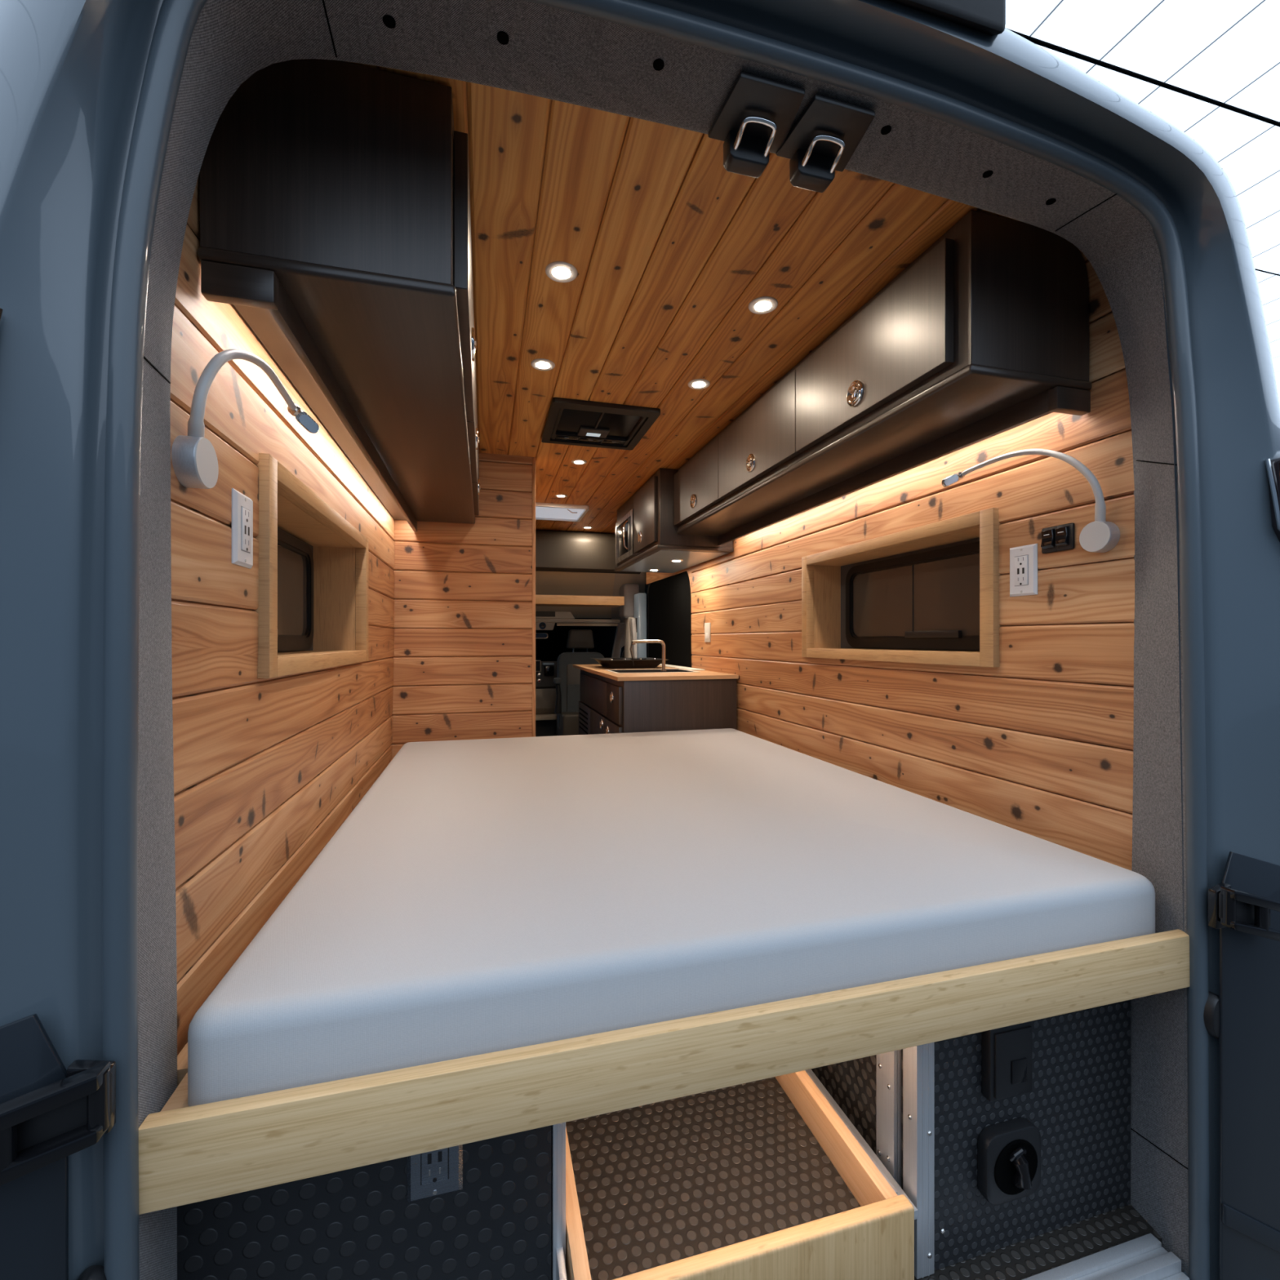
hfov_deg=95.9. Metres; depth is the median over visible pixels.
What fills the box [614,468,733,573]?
upper cabinet
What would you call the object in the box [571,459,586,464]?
recessed light
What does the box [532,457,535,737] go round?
trim
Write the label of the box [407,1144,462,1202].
outlet
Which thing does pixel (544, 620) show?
console
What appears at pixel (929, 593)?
window
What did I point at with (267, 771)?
wall
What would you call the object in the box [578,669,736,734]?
base cabinet
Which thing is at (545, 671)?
dashboard
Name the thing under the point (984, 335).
upper cabinet
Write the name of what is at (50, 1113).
door
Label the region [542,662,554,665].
tray
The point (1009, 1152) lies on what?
switch
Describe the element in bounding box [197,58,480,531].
upper cabinet
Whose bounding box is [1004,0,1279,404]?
ceiling
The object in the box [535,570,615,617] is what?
trim
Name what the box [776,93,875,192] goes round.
latch
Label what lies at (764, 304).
recessed light
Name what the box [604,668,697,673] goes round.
sink
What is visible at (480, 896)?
mattress
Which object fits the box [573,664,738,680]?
countertop
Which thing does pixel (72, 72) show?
wall
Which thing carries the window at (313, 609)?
in the wall at (267, 771)
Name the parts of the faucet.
lever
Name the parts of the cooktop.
burner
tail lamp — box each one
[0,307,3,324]
[1265,456,1279,542]
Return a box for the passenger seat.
[553,629,604,735]
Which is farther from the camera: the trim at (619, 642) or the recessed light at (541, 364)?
the trim at (619, 642)
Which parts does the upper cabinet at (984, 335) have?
door, door, door, rail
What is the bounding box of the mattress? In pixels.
[187,728,1155,1106]
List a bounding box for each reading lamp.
[171,349,319,488]
[942,448,1119,552]
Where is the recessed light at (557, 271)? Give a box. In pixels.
[545,261,577,282]
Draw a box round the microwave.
[615,508,635,564]
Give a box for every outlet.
[231,488,253,568]
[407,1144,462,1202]
[1009,543,1037,596]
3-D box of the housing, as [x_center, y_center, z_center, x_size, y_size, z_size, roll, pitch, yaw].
[0.201,-0.917,0.788,0.568,0.206,0.182,0,0,-15]
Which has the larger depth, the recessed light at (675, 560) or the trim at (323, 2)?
the recessed light at (675, 560)
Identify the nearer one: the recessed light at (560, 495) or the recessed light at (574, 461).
the recessed light at (574, 461)
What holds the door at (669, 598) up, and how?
in the wall at (1038, 743)
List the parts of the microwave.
door, handle, control panel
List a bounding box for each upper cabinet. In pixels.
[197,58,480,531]
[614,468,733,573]
[674,209,1091,545]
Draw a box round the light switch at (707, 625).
[704,622,711,642]
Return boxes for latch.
[707,71,804,177]
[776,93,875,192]
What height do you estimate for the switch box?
0.126 m
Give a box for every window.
[252,453,368,678]
[535,623,624,661]
[801,506,1002,666]
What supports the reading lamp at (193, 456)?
attached to the wall at (267, 771)
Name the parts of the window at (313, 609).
pane, rubber frame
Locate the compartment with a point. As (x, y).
(920, 1113)
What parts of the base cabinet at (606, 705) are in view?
vent panel, drawer, door, door, drawer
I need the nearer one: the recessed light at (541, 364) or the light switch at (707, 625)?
the recessed light at (541, 364)
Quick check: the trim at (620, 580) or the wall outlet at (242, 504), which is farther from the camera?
the trim at (620, 580)
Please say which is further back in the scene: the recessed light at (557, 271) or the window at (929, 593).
the window at (929, 593)
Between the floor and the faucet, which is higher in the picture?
the faucet
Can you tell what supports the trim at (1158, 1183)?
attached to the wall at (72, 72)
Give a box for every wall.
[0,0,1279,1279]
[170,172,394,1055]
[391,452,532,759]
[691,249,1134,871]
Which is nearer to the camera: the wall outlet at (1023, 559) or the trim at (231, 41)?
the trim at (231, 41)
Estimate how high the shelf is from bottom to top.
0.062 m
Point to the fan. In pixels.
(575, 422)
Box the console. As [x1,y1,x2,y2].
[535,611,620,630]
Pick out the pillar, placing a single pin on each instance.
(635, 602)
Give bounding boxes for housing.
[888,0,1005,35]
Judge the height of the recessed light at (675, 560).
0.005 m
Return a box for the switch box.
[982,1021,1032,1102]
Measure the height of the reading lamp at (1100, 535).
0.252 m
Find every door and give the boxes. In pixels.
[0,1013,115,1279]
[648,571,692,667]
[1208,851,1279,1279]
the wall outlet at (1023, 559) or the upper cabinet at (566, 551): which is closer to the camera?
the wall outlet at (1023, 559)
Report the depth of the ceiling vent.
3.69 m
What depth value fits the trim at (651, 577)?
4.08 m
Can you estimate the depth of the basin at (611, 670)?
3.32 m
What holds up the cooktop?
in the countertop
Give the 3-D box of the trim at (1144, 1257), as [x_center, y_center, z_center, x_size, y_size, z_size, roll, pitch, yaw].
[0.221,1.090,0.815,1.450,0.060,0.060,0,0,-15]
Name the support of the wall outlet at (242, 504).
attached to the wall at (267, 771)
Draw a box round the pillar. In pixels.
[619,583,646,657]
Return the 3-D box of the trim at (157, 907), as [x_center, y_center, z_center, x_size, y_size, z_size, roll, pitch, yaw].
[-0.555,0.569,0.659,0.160,1.839,0.066,0,0,38]
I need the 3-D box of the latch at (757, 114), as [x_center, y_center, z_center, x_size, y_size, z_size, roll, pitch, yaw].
[0.171,-0.740,0.838,0.119,0.050,0.106,0,0,-15]
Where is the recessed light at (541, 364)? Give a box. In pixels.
[530,358,555,370]
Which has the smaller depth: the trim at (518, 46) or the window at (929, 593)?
the trim at (518, 46)
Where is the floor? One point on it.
(1034, 1255)
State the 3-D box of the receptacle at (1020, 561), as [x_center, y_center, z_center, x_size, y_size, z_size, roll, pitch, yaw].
[0.880,-0.160,1.332,0.003,0.067,0.033,0,0,-15]
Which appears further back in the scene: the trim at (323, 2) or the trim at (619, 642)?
the trim at (619, 642)
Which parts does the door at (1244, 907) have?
arm, arm, moulding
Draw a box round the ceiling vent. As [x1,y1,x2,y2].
[535,502,588,521]
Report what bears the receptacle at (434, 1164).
attached to the outlet at (440, 1171)
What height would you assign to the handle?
0.370 m
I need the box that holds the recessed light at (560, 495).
[555,493,567,497]
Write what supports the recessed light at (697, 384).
in the ceiling at (669, 248)
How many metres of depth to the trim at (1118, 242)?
1.02 m
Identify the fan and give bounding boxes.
[541,397,660,450]
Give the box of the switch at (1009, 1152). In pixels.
[977,1117,1040,1205]
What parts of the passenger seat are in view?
armrest, seat, backrest, panel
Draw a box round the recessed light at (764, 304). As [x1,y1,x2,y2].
[748,296,777,314]
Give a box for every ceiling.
[345,61,1018,533]
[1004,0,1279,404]
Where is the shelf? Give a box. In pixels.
[535,595,624,607]
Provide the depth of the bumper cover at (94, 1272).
0.57 m
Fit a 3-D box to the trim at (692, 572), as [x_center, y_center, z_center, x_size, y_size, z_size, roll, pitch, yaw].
[0.204,0.312,3.964,0.030,1.535,1.030,0,0,-15]
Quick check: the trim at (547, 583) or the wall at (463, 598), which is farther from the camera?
the trim at (547, 583)
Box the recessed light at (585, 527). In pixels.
[582,526,592,528]
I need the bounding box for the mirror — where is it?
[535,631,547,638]
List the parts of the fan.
control plate, glass panel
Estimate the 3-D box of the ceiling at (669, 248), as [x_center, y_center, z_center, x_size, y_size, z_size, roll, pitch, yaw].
[-0.286,-0.837,2.646,1.540,0.010,3.660,0,0,-15]
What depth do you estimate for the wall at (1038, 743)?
1.39 m
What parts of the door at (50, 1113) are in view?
arm, arm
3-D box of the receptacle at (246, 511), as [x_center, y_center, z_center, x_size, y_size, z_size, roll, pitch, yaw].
[-0.627,-0.175,0.919,0.003,0.067,0.033,0,0,-15]
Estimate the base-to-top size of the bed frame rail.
0.088 m
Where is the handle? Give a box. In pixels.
[630,617,636,657]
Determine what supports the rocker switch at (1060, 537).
attached to the wall at (1038, 743)
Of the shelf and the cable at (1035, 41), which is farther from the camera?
the shelf
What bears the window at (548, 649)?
in the wall at (72, 72)
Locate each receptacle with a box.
[241,506,250,552]
[421,1147,448,1185]
[1014,555,1027,586]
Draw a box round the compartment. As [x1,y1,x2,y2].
[177,1000,1130,1279]
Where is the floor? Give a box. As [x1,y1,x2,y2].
[914,1204,1162,1279]
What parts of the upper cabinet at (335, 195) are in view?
rail, door, door, door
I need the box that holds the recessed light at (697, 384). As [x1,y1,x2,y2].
[688,378,710,389]
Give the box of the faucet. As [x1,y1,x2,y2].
[630,640,666,671]
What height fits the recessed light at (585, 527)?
0.005 m
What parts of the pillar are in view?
latch plate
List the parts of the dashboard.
glass, panel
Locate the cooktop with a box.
[591,657,667,668]
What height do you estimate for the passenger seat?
1.088 m
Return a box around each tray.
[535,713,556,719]
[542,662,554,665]
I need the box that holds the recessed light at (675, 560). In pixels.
[670,559,683,561]
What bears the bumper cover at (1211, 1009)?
attached to the wall at (72, 72)
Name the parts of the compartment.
studded panel, post, drawer, studded panel, drawer rail, post, post, studded panel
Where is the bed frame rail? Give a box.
[138,928,1190,1214]
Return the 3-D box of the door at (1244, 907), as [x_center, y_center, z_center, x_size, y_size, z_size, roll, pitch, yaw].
[1.298,0.901,1.025,0.762,1.099,0.042,0,0,-15]
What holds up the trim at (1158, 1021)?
attached to the wall at (72, 72)
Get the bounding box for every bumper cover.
[77,1264,106,1279]
[1203,991,1219,1038]
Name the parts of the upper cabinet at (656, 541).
door, rail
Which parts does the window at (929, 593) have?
rubber frame, pane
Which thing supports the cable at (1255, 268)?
attached to the ceiling at (1227, 51)
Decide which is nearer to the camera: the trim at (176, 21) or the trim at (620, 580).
the trim at (176, 21)
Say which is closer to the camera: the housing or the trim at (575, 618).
the housing
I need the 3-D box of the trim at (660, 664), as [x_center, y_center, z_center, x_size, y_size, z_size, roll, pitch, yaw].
[0.202,0.169,3.715,0.082,0.006,0.970,0,0,-15]
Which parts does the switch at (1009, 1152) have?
knob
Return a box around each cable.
[1005,27,1279,127]
[1254,268,1279,275]
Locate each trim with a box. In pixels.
[102,0,1210,1279]
[137,358,177,1279]
[143,0,336,382]
[143,0,1188,1169]
[324,0,1114,232]
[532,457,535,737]
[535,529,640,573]
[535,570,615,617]
[555,617,624,623]
[611,572,645,622]
[611,623,624,657]
[646,566,692,595]
[647,572,694,657]
[658,663,705,670]
[1022,1233,1189,1279]
[1053,195,1176,463]
[1130,460,1187,1168]
[1130,1128,1188,1275]
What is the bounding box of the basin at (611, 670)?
[610,669,693,672]
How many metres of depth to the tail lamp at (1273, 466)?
0.95 m
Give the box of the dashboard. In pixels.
[535,660,556,736]
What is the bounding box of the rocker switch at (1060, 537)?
[1040,522,1074,553]

